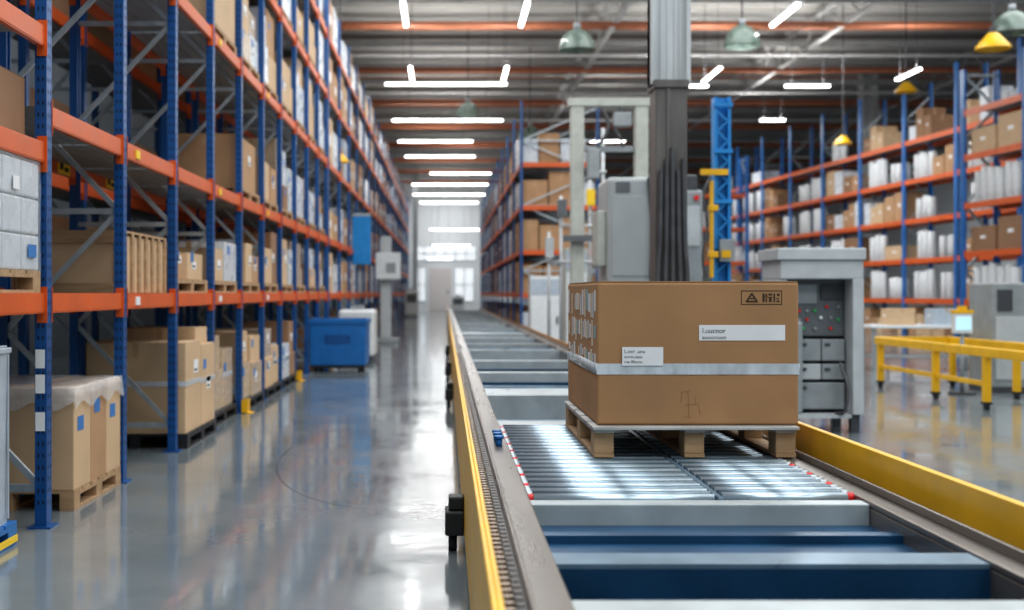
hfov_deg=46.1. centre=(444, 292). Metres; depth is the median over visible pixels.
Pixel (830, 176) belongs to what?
carton
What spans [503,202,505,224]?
carton
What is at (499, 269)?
carton
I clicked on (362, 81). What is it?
ceiling beam
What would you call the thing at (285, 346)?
load
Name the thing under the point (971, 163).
roll
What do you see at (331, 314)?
carton
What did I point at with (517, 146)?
load
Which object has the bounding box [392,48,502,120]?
ceiling light
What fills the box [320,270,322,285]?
load
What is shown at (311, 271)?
carton
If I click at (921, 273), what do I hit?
roll
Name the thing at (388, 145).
ceiling beam
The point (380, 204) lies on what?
carton
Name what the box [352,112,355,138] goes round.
carton
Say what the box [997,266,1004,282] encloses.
roll
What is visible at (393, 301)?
carton
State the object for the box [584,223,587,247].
carton
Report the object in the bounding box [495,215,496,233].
carton
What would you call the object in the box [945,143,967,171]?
carton
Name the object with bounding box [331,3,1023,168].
ceiling
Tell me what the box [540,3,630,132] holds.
ceiling beam
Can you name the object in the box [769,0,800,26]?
ceiling light
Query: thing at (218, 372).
load
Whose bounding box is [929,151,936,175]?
roll
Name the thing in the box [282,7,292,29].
pallet
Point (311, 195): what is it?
load
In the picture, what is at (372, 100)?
ceiling beam
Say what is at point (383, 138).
ceiling beam
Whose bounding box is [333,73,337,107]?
carton
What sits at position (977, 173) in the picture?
roll
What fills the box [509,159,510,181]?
carton
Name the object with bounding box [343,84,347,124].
carton
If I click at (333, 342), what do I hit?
bin
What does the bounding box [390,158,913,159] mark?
ceiling beam
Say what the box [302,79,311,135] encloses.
carton
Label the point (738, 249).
load
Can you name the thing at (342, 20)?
ceiling beam
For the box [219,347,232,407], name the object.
load
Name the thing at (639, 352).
carton
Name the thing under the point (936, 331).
carton
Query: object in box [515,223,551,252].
carton
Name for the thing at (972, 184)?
roll
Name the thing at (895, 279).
roll
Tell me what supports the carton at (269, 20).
on the carton at (271, 64)
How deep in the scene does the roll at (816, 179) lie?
53.31 m
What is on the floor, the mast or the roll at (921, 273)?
the mast
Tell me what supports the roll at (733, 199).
on the rack at (950, 135)
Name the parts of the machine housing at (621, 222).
door panel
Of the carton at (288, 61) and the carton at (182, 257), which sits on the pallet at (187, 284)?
the carton at (182, 257)
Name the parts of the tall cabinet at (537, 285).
door, display panel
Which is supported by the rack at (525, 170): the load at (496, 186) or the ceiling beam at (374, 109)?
the load at (496, 186)
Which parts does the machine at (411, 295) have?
panel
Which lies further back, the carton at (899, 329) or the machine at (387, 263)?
the carton at (899, 329)
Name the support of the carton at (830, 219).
on the rack at (950, 135)
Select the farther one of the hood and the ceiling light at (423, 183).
the ceiling light at (423, 183)
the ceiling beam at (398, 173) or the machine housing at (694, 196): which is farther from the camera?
the ceiling beam at (398, 173)
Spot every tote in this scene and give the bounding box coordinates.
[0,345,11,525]
[341,41,342,63]
[341,139,347,181]
[358,271,362,292]
[365,96,370,123]
[366,136,367,158]
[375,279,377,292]
[924,308,956,324]
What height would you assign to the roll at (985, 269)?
0.982 m
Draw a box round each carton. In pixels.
[0,66,24,134]
[9,384,89,489]
[9,385,23,388]
[11,277,14,289]
[28,380,105,480]
[30,87,68,177]
[52,0,68,16]
[52,215,68,229]
[52,377,119,472]
[86,340,200,433]
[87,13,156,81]
[87,227,113,229]
[127,326,206,342]
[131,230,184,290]
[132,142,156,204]
[166,247,222,280]
[166,250,186,278]
[178,83,184,101]
[178,133,254,192]
[179,252,201,279]
[185,91,205,117]
[188,0,234,44]
[201,342,214,424]
[215,116,227,132]
[215,232,276,283]
[215,330,246,363]
[243,0,247,33]
[243,243,251,282]
[243,321,292,351]
[247,335,259,362]
[252,248,271,283]
[252,256,257,282]
[255,159,268,200]
[265,8,273,59]
[265,356,272,388]
[268,54,275,92]
[269,167,276,204]
[271,345,277,382]
[274,53,290,86]
[276,73,292,112]
[282,58,301,87]
[282,185,287,210]
[282,239,286,283]
[289,351,294,375]
[290,114,332,164]
[291,0,302,41]
[297,328,309,360]
[300,11,313,43]
[300,254,303,284]
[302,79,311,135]
[303,32,315,64]
[309,269,314,285]
[312,56,332,98]
[312,105,313,137]
[319,196,320,212]
[321,0,332,41]
[321,208,332,239]
[321,252,332,292]
[329,309,343,316]
[333,71,342,115]
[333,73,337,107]
[333,214,337,241]
[333,262,342,292]
[341,149,342,175]
[341,262,347,292]
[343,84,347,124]
[343,217,347,246]
[350,53,351,83]
[350,159,355,190]
[350,164,351,186]
[350,227,351,248]
[350,269,351,292]
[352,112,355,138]
[353,66,359,101]
[353,112,359,144]
[358,165,362,198]
[358,175,359,195]
[358,264,367,292]
[366,101,367,119]
[370,140,373,169]
[370,189,377,215]
[371,105,373,132]
[371,190,373,211]
[371,231,377,252]
[371,232,373,258]
[375,124,377,141]
[380,201,384,223]
[380,204,381,220]
[383,139,388,166]
[383,170,384,188]
[393,301,399,319]
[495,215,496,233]
[495,245,496,263]
[495,269,500,292]
[495,303,519,313]
[499,171,503,198]
[499,239,500,261]
[503,168,505,191]
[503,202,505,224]
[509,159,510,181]
[509,306,527,311]
[511,184,516,215]
[511,261,516,292]
[511,310,527,319]
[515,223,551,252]
[515,261,551,292]
[515,314,519,323]
[523,180,547,204]
[523,220,537,249]
[523,265,541,292]
[537,133,558,161]
[538,225,558,249]
[542,266,558,275]
[546,171,569,204]
[557,218,569,248]
[567,281,799,424]
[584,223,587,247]
[702,242,708,260]
[731,273,741,280]
[743,276,760,280]
[765,187,785,208]
[765,217,782,238]
[769,189,788,207]
[769,224,772,237]
[771,245,793,248]
[773,194,793,207]
[773,224,782,236]
[826,171,838,196]
[826,215,834,229]
[843,176,851,192]
[843,210,848,227]
[844,237,874,261]
[849,203,854,226]
[852,174,868,190]
[863,278,870,297]
[864,137,869,152]
[864,308,880,330]
[870,126,896,150]
[870,207,876,224]
[870,317,880,330]
[877,132,901,148]
[877,203,883,223]
[877,318,883,331]
[881,308,914,324]
[884,196,893,222]
[885,245,917,259]
[891,328,897,332]
[894,192,925,220]
[898,328,908,332]
[909,306,937,333]
[916,107,945,137]
[916,314,923,334]
[924,114,953,135]
[924,328,932,334]
[933,155,944,174]
[933,328,944,335]
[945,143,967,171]
[945,306,968,336]
[967,99,979,123]
[967,238,970,250]
[967,266,977,298]
[971,104,979,122]
[971,124,997,153]
[971,225,997,250]
[998,110,1021,147]
[998,214,1021,248]
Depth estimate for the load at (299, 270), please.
21.77 m
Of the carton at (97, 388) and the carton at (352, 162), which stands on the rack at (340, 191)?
the carton at (352, 162)
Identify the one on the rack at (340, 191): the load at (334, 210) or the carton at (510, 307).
the load at (334, 210)
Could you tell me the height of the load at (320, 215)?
0.340 m
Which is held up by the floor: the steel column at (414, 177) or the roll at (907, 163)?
the steel column at (414, 177)
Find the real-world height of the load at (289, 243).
0.441 m
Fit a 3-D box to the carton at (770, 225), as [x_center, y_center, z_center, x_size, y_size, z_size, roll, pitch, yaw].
[16.462,-3.048,59.030,0.855,0.696,0.549,0,0,-4]
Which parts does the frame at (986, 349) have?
post, cross rail, rail, post, rail, post, rail, post, post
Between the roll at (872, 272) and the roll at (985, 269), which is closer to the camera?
the roll at (985, 269)
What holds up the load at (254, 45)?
on the pallet
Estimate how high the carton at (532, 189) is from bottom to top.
0.761 m
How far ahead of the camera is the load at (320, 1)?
25.43 m
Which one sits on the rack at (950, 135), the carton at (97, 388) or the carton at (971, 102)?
the carton at (971, 102)
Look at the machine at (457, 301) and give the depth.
84.00 m
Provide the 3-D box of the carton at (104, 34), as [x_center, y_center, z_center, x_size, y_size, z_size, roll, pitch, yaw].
[-4.425,-3.217,15.890,0.855,0.634,1.509,0,0,0]
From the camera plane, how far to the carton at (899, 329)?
44.89 m
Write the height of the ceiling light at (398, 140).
3.000 m
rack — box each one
[0,0,327,528]
[11,0,232,384]
[285,0,408,349]
[480,101,598,324]
[595,156,748,280]
[731,37,1022,336]
[960,47,1023,336]
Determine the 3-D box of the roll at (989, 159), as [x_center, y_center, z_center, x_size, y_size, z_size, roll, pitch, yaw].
[17.665,-4.616,38.904,0.280,0.933,0.273,0,0,0]
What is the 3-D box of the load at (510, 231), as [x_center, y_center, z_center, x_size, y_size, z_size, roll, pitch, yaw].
[2.780,-1.696,41.760,1.046,0.891,1.831,0,0,0]
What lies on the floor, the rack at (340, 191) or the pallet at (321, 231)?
the rack at (340, 191)
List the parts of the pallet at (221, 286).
board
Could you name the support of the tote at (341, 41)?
on the rack at (340, 191)
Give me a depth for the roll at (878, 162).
46.95 m
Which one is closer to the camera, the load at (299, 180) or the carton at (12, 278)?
the carton at (12, 278)
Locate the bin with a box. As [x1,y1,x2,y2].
[309,318,370,371]
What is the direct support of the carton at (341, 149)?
on the rack at (340, 191)
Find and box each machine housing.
[592,177,649,280]
[687,175,701,280]
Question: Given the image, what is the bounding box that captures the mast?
[700,97,734,280]
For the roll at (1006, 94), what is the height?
0.726 m
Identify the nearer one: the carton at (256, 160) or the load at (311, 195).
the carton at (256, 160)
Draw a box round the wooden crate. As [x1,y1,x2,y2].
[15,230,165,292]
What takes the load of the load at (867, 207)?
on the rack at (950, 135)
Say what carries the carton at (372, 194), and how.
on the rack at (340, 191)
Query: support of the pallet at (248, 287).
on the rack at (187, 49)
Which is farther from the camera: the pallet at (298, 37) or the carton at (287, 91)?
the pallet at (298, 37)
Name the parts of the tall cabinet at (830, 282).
panel, plate, control panel, plate, leg, panel, leg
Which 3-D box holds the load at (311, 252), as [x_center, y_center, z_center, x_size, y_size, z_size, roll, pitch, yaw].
[-3.027,-0.665,23.577,0.806,0.393,0.850,0,0,0]
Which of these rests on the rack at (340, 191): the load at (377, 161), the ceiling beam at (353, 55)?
the load at (377, 161)
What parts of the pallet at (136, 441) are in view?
board, board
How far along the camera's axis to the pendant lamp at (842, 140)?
40.99 m
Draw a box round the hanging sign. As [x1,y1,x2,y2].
[352,213,370,263]
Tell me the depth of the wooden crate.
9.77 m
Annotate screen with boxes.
[947,306,976,394]
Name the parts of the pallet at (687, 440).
board, board, board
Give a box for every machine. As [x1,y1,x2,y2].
[338,305,376,360]
[375,236,400,343]
[405,288,417,316]
[452,295,463,309]
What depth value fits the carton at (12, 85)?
7.38 m
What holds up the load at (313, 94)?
on the load at (321, 130)
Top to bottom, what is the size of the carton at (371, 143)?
1.005 m
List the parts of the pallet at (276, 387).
board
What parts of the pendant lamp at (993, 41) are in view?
lamp shade, rod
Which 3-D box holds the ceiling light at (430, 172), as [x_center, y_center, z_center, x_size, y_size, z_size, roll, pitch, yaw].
[0.912,-8.500,70.588,3.588,3.000,0.180,0,0,0]
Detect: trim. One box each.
[375,121,959,121]
[380,129,908,129]
[397,169,857,169]
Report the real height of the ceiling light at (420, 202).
3.000 m
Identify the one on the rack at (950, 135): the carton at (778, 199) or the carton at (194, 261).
the carton at (778, 199)
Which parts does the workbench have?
leg, leg, leg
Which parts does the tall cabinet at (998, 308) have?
door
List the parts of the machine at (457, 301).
panel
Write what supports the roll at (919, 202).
on the rack at (950, 135)
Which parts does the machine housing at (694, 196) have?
motor, door panel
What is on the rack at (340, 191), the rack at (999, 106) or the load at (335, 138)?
the load at (335, 138)
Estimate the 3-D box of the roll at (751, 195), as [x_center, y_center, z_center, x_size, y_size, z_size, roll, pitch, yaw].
[15.932,-4.671,62.240,0.280,1.043,0.273,0,0,0]
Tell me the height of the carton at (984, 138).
0.703 m
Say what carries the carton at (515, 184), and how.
on the rack at (525, 170)
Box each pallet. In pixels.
[0,269,40,292]
[0,520,17,552]
[9,466,120,510]
[127,418,216,448]
[166,278,207,292]
[179,281,236,292]
[180,282,259,292]
[205,19,236,55]
[215,403,236,424]
[221,186,259,204]
[232,391,263,408]
[243,56,259,81]
[265,81,277,102]
[265,199,277,213]
[265,283,277,292]
[265,381,281,398]
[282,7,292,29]
[282,102,292,119]
[282,208,292,220]
[282,284,292,292]
[282,373,295,387]
[297,33,305,51]
[297,119,305,133]
[297,216,305,226]
[297,285,305,292]
[309,55,315,69]
[309,133,315,145]
[309,222,315,231]
[309,286,315,292]
[319,145,324,155]
[319,227,324,235]
[319,286,324,292]
[564,401,799,456]
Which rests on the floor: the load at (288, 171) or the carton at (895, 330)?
the carton at (895, 330)
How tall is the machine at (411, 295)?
1.785 m
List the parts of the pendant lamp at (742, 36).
lamp shade, rod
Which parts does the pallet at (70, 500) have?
board, board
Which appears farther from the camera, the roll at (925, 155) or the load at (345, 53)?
the roll at (925, 155)
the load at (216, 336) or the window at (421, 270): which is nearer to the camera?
the load at (216, 336)
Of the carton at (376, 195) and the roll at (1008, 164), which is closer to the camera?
the roll at (1008, 164)
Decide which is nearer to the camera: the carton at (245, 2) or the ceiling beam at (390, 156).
the carton at (245, 2)
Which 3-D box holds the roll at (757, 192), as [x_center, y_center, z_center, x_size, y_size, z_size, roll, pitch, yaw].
[16.035,-4.673,61.265,0.280,1.045,0.273,0,0,0]
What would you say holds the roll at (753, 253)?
on the rack at (950, 135)
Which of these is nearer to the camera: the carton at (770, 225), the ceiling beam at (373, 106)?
the carton at (770, 225)
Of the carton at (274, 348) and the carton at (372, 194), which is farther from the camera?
the carton at (372, 194)
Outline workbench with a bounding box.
[864,324,968,370]
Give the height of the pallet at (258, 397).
0.140 m
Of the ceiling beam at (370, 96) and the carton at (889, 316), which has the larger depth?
the ceiling beam at (370, 96)
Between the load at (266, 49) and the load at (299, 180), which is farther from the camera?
the load at (299, 180)
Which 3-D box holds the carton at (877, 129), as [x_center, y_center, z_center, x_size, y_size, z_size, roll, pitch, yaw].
[17.319,-6.077,47.361,0.855,0.955,0.549,0,0,-4]
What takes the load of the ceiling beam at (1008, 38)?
attached to the ceiling
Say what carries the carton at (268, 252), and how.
on the pallet
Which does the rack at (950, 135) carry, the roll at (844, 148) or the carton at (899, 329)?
the roll at (844, 148)
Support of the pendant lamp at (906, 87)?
hanging from the ceiling
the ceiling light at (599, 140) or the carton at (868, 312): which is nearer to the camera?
the carton at (868, 312)
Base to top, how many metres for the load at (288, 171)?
0.720 m
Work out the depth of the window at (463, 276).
99.93 m
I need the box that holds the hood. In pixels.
[758,248,865,279]
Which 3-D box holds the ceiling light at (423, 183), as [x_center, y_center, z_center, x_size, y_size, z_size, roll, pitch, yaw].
[0.324,-8.500,77.778,4.926,3.000,0.180,0,0,0]
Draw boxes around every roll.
[702,212,707,227]
[733,199,734,215]
[749,193,754,212]
[749,252,750,268]
[750,224,754,240]
[751,251,755,268]
[756,191,758,210]
[756,223,758,239]
[756,253,758,267]
[759,190,760,210]
[759,221,764,238]
[783,216,788,235]
[786,217,788,235]
[792,217,795,234]
[799,186,804,201]
[800,214,802,233]
[803,211,804,232]
[805,184,811,200]
[805,211,811,232]
[812,178,817,199]
[813,209,816,231]
[816,179,817,198]
[817,209,820,231]
[818,178,820,197]
[824,209,827,230]
[831,241,835,247]
[832,142,834,161]
[835,138,840,160]
[836,241,840,247]
[841,145,847,158]
[869,161,875,187]
[870,238,874,260]
[871,271,874,297]
[873,164,875,186]
[875,235,879,260]
[875,271,882,297]
[876,159,881,186]
[880,235,887,260]
[880,272,887,297]
[881,159,888,185]
[889,278,892,297]
[891,164,895,182]
[893,277,900,297]
[896,163,901,181]
[898,278,901,297]
[906,162,909,179]
[906,279,909,297]
[914,154,918,178]
[914,271,921,297]
[916,198,922,217]
[918,231,922,257]
[919,152,926,177]
[920,272,923,298]
[923,153,928,176]
[923,195,930,216]
[923,230,930,257]
[923,271,928,298]
[928,196,935,216]
[928,231,935,257]
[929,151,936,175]
[929,269,936,298]
[939,236,947,256]
[941,272,946,298]
[947,272,953,298]
[948,235,953,255]
[968,142,974,167]
[971,182,977,210]
[973,267,981,282]
[975,171,980,201]
[981,166,988,200]
[982,265,988,282]
[985,157,992,162]
[988,166,997,199]
[989,263,999,282]
[996,167,1004,198]
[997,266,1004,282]
[1003,92,1010,98]
[1005,161,1012,196]
[1005,264,1016,282]
[1012,267,1020,282]
[1013,160,1021,195]
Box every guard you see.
[242,399,254,413]
[296,370,304,380]
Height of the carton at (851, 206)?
0.978 m
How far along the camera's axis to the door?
99.88 m
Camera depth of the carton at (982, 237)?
33.96 m
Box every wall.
[11,12,336,364]
[341,175,840,310]
[841,137,1016,307]
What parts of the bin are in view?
recess plate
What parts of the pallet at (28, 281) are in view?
board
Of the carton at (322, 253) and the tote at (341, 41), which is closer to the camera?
the carton at (322, 253)
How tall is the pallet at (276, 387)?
0.140 m
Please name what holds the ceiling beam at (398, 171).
attached to the wall at (60, 338)
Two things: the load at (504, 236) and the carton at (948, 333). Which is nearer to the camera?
the carton at (948, 333)
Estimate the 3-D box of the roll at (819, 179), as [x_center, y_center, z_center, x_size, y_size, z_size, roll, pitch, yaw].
[16.637,-4.619,53.017,0.280,0.938,0.273,0,0,0]
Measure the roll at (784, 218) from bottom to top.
0.960 m
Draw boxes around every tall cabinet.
[528,276,558,339]
[563,248,587,342]
[758,248,865,432]
[969,283,1023,392]
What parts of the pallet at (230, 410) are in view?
board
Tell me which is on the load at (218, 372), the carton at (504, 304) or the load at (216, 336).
the load at (216, 336)
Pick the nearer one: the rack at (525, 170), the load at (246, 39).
the load at (246, 39)
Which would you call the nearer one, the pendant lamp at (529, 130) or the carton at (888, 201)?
the carton at (888, 201)
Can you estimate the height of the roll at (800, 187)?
0.784 m
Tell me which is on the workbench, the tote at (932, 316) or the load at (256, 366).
the tote at (932, 316)
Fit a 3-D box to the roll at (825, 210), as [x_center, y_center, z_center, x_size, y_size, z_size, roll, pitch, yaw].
[16.641,-3.190,52.646,0.280,0.979,0.273,0,0,0]
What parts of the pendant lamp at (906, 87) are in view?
rod, lamp shade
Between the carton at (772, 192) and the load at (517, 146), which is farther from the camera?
the carton at (772, 192)
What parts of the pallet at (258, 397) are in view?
board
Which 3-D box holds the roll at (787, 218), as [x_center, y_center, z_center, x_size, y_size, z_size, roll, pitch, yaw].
[16.338,-3.153,56.956,0.280,0.906,0.273,0,0,0]
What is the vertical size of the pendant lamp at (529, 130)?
3.950 m
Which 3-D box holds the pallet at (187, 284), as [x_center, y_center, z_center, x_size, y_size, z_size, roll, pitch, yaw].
[-3.020,-0.070,12.262,0.880,0.140,1.565,0,0,0]
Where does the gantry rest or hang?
on the floor
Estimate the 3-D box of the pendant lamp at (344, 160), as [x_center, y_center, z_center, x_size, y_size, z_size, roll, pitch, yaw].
[-2.625,-6.629,30.000,0.462,6.742,0.462,0,0,0]
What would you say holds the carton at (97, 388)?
on the pallet at (70, 500)
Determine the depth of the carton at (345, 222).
31.24 m
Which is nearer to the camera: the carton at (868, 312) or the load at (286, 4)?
the load at (286, 4)
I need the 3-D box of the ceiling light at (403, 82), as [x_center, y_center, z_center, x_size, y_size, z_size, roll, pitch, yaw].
[0.034,-8.500,40.385,4.106,3.000,0.180,0,0,0]
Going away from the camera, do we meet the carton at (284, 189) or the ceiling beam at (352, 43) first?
the carton at (284, 189)
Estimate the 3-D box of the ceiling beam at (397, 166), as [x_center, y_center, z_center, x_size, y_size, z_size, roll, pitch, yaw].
[12.000,-9.480,90.000,42.000,0.160,0.200,0,0,0]
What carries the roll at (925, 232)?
on the rack at (950, 135)
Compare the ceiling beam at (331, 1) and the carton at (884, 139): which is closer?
the ceiling beam at (331, 1)
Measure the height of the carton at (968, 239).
0.577 m
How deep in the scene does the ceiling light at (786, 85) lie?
40.72 m
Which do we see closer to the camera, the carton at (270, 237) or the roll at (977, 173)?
the carton at (270, 237)
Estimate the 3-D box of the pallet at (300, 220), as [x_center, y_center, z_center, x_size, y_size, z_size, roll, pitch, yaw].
[-3.020,-1.280,21.413,0.880,0.140,1.565,0,0,0]
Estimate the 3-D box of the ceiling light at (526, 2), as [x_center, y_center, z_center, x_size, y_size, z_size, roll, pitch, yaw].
[2.000,-8.500,30.300,0.130,3.000,2.600,0,0,0]
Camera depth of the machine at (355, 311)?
26.01 m
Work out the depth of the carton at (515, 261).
40.78 m
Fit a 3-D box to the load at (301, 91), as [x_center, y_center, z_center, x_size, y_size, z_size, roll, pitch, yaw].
[-3.018,-3.388,21.875,0.825,0.696,0.614,0,0,0]
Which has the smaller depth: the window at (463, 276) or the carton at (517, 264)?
the carton at (517, 264)
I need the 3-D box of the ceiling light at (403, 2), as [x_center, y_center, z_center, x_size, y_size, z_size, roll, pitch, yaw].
[-1.020,-8.500,30.300,0.130,3.000,2.600,0,0,0]
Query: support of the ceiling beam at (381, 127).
attached to the wall at (60, 338)
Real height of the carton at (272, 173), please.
0.528 m
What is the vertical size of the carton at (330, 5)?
0.887 m
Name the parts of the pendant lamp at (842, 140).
lamp shade, rod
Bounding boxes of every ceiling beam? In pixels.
[330,0,1023,2]
[338,19,995,21]
[341,22,991,29]
[341,23,991,26]
[341,40,1023,46]
[351,54,1016,56]
[352,63,1016,66]
[358,67,1016,72]
[358,69,1016,71]
[360,77,1016,78]
[360,79,1016,84]
[365,92,978,93]
[365,95,979,98]
[370,99,968,101]
[371,102,959,104]
[372,105,959,107]
[373,108,959,111]
[375,119,959,120]
[376,124,959,125]
[377,126,911,128]
[380,130,908,133]
[383,138,970,139]
[386,140,959,141]
[387,142,959,144]
[388,145,944,146]
[389,147,944,149]
[390,153,918,155]
[390,156,913,157]
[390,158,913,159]
[393,160,913,161]
[394,162,913,163]
[395,165,857,167]
[397,170,890,172]
[398,173,825,174]
[399,176,825,177]
[401,180,809,182]
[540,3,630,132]
[606,3,880,178]
[697,37,1016,188]
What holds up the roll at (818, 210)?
on the rack at (950, 135)
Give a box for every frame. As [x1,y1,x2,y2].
[545,128,606,340]
[874,337,1023,409]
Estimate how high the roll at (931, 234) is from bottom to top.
0.947 m
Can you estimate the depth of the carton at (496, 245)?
52.66 m
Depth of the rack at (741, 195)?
56.81 m
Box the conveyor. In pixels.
[445,307,1023,609]
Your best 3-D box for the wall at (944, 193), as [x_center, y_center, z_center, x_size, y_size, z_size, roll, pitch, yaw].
[33.100,-4.250,47.000,0.200,11.500,106.000,0,0,0]
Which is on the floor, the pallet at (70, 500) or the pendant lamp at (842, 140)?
the pallet at (70, 500)
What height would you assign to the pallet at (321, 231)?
0.140 m
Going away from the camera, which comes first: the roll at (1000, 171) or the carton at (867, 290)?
the roll at (1000, 171)
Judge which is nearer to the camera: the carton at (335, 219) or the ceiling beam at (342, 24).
the carton at (335, 219)
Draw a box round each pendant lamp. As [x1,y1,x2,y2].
[339,0,348,163]
[456,98,479,117]
[519,122,538,138]
[558,0,595,53]
[723,0,760,49]
[834,3,851,144]
[895,3,917,93]
[974,0,1011,52]
[994,0,1023,36]
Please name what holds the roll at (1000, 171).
on the rack at (999, 106)
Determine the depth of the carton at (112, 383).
9.23 m
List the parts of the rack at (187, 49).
plate, plate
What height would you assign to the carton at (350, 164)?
0.650 m
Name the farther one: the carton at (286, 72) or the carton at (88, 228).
the carton at (286, 72)
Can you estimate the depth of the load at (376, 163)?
45.37 m
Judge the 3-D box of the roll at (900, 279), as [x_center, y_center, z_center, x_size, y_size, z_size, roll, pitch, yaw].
[17.241,-0.174,45.240,0.280,0.748,0.273,0,0,0]
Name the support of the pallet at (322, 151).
on the rack at (187, 49)
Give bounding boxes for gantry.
[563,98,649,282]
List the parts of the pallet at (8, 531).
board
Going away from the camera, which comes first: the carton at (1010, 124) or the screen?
the screen
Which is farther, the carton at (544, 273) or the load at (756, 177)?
the load at (756, 177)
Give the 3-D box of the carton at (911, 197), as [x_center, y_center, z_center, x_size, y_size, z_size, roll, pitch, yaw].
[17.485,-3.238,45.097,0.855,1.076,0.823,0,0,-4]
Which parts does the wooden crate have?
rail, rail, lid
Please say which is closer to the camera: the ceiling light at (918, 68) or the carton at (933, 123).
the ceiling light at (918, 68)
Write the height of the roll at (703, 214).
0.784 m
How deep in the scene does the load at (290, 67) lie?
21.36 m
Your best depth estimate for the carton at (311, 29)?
23.32 m
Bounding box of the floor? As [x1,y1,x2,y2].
[0,311,1023,609]
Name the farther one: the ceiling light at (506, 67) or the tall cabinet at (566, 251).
the ceiling light at (506, 67)
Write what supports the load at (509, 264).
on the rack at (525, 170)
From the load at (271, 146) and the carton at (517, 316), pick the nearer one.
the load at (271, 146)
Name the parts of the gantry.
arm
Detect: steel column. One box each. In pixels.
[412,164,418,312]
[647,0,690,280]
[858,73,877,307]
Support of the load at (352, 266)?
on the rack at (340, 191)
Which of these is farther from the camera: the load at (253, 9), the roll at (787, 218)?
the roll at (787, 218)
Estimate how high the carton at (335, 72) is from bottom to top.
1.022 m
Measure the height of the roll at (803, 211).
1.024 m
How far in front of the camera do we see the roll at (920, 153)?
43.44 m
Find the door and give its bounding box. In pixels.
[429,268,450,310]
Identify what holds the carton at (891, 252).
on the rack at (950, 135)
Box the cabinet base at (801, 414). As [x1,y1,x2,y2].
[798,411,851,417]
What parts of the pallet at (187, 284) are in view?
board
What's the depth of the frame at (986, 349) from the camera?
16.96 m
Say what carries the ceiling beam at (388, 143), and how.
attached to the wall at (60, 338)
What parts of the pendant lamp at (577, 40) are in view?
lamp shade, rod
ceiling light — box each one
[385,3,506,84]
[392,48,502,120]
[398,140,472,141]
[400,0,408,26]
[405,105,474,156]
[408,3,413,81]
[412,150,487,184]
[413,193,484,194]
[420,202,477,202]
[430,172,490,173]
[430,229,478,229]
[433,168,469,245]
[501,3,508,81]
[518,0,529,26]
[590,140,624,141]
[690,84,708,86]
[701,3,722,82]
[759,118,785,120]
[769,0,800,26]
[784,84,830,86]
[895,3,922,80]
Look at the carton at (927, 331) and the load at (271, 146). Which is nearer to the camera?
the load at (271, 146)
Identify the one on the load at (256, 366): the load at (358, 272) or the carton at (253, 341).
the carton at (253, 341)
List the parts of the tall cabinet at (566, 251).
door, display panel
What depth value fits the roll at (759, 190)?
60.80 m
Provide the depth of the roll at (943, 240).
41.78 m
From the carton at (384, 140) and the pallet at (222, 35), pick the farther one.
the carton at (384, 140)
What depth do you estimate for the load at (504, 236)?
45.58 m
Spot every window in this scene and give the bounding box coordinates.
[418,246,476,260]
[418,267,425,301]
[454,267,473,301]
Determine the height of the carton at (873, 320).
0.533 m
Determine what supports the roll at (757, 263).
on the rack at (950, 135)
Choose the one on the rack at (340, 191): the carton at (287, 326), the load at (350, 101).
the load at (350, 101)
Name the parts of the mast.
lifting arm, hook plate, warning plate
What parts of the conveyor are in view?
frame, chain, rail, tray panel, pale panel, tray panel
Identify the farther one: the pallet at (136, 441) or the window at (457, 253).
the window at (457, 253)
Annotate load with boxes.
[0,154,37,270]
[166,241,235,281]
[215,328,270,357]
[215,335,218,368]
[215,368,221,410]
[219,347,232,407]
[232,361,249,400]
[243,29,250,63]
[243,138,276,170]
[248,6,265,44]
[248,9,255,39]
[248,33,257,71]
[250,360,261,395]
[256,39,267,83]
[271,343,289,378]
[282,0,290,20]
[282,150,285,186]
[286,168,291,212]
[287,241,300,267]
[287,250,291,284]
[288,66,298,119]
[297,175,302,217]
[297,268,301,284]
[299,85,303,125]
[300,248,313,268]
[309,191,313,223]
[311,22,323,78]
[312,93,322,126]
[314,119,323,149]
[319,0,321,13]
[319,213,322,228]
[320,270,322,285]
[322,207,342,243]
[332,6,337,52]
[333,132,337,170]
[333,264,337,292]
[342,41,347,74]
[346,262,355,292]
[350,101,351,131]
[352,65,355,92]
[358,272,359,292]
[360,85,362,108]
[360,121,362,150]
[365,179,367,204]
[370,265,373,292]
[375,158,377,176]
[377,127,381,150]
[377,161,381,182]
[495,186,496,205]
[499,201,505,229]
[499,272,500,292]
[503,233,505,259]
[503,267,505,292]
[509,196,510,217]
[509,231,510,255]
[509,264,510,292]
[515,139,519,170]
[515,183,519,210]
[523,139,537,161]
[523,312,527,326]
[559,139,585,161]
[584,182,594,204]
[735,246,741,260]
[752,171,778,183]
[835,171,857,194]
[835,214,842,228]
[855,201,880,226]
[864,204,876,224]
[909,125,915,139]
[980,85,1013,120]
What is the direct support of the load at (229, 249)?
on the pallet at (221, 286)
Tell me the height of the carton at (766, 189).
1.069 m
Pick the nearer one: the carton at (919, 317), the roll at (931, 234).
the roll at (931, 234)
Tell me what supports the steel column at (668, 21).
on the floor
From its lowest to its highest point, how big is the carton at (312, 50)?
0.354 m
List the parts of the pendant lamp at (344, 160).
rod, lamp shade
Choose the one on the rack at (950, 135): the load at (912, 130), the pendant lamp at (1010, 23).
the load at (912, 130)
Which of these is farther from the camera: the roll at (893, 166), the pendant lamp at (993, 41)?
the roll at (893, 166)

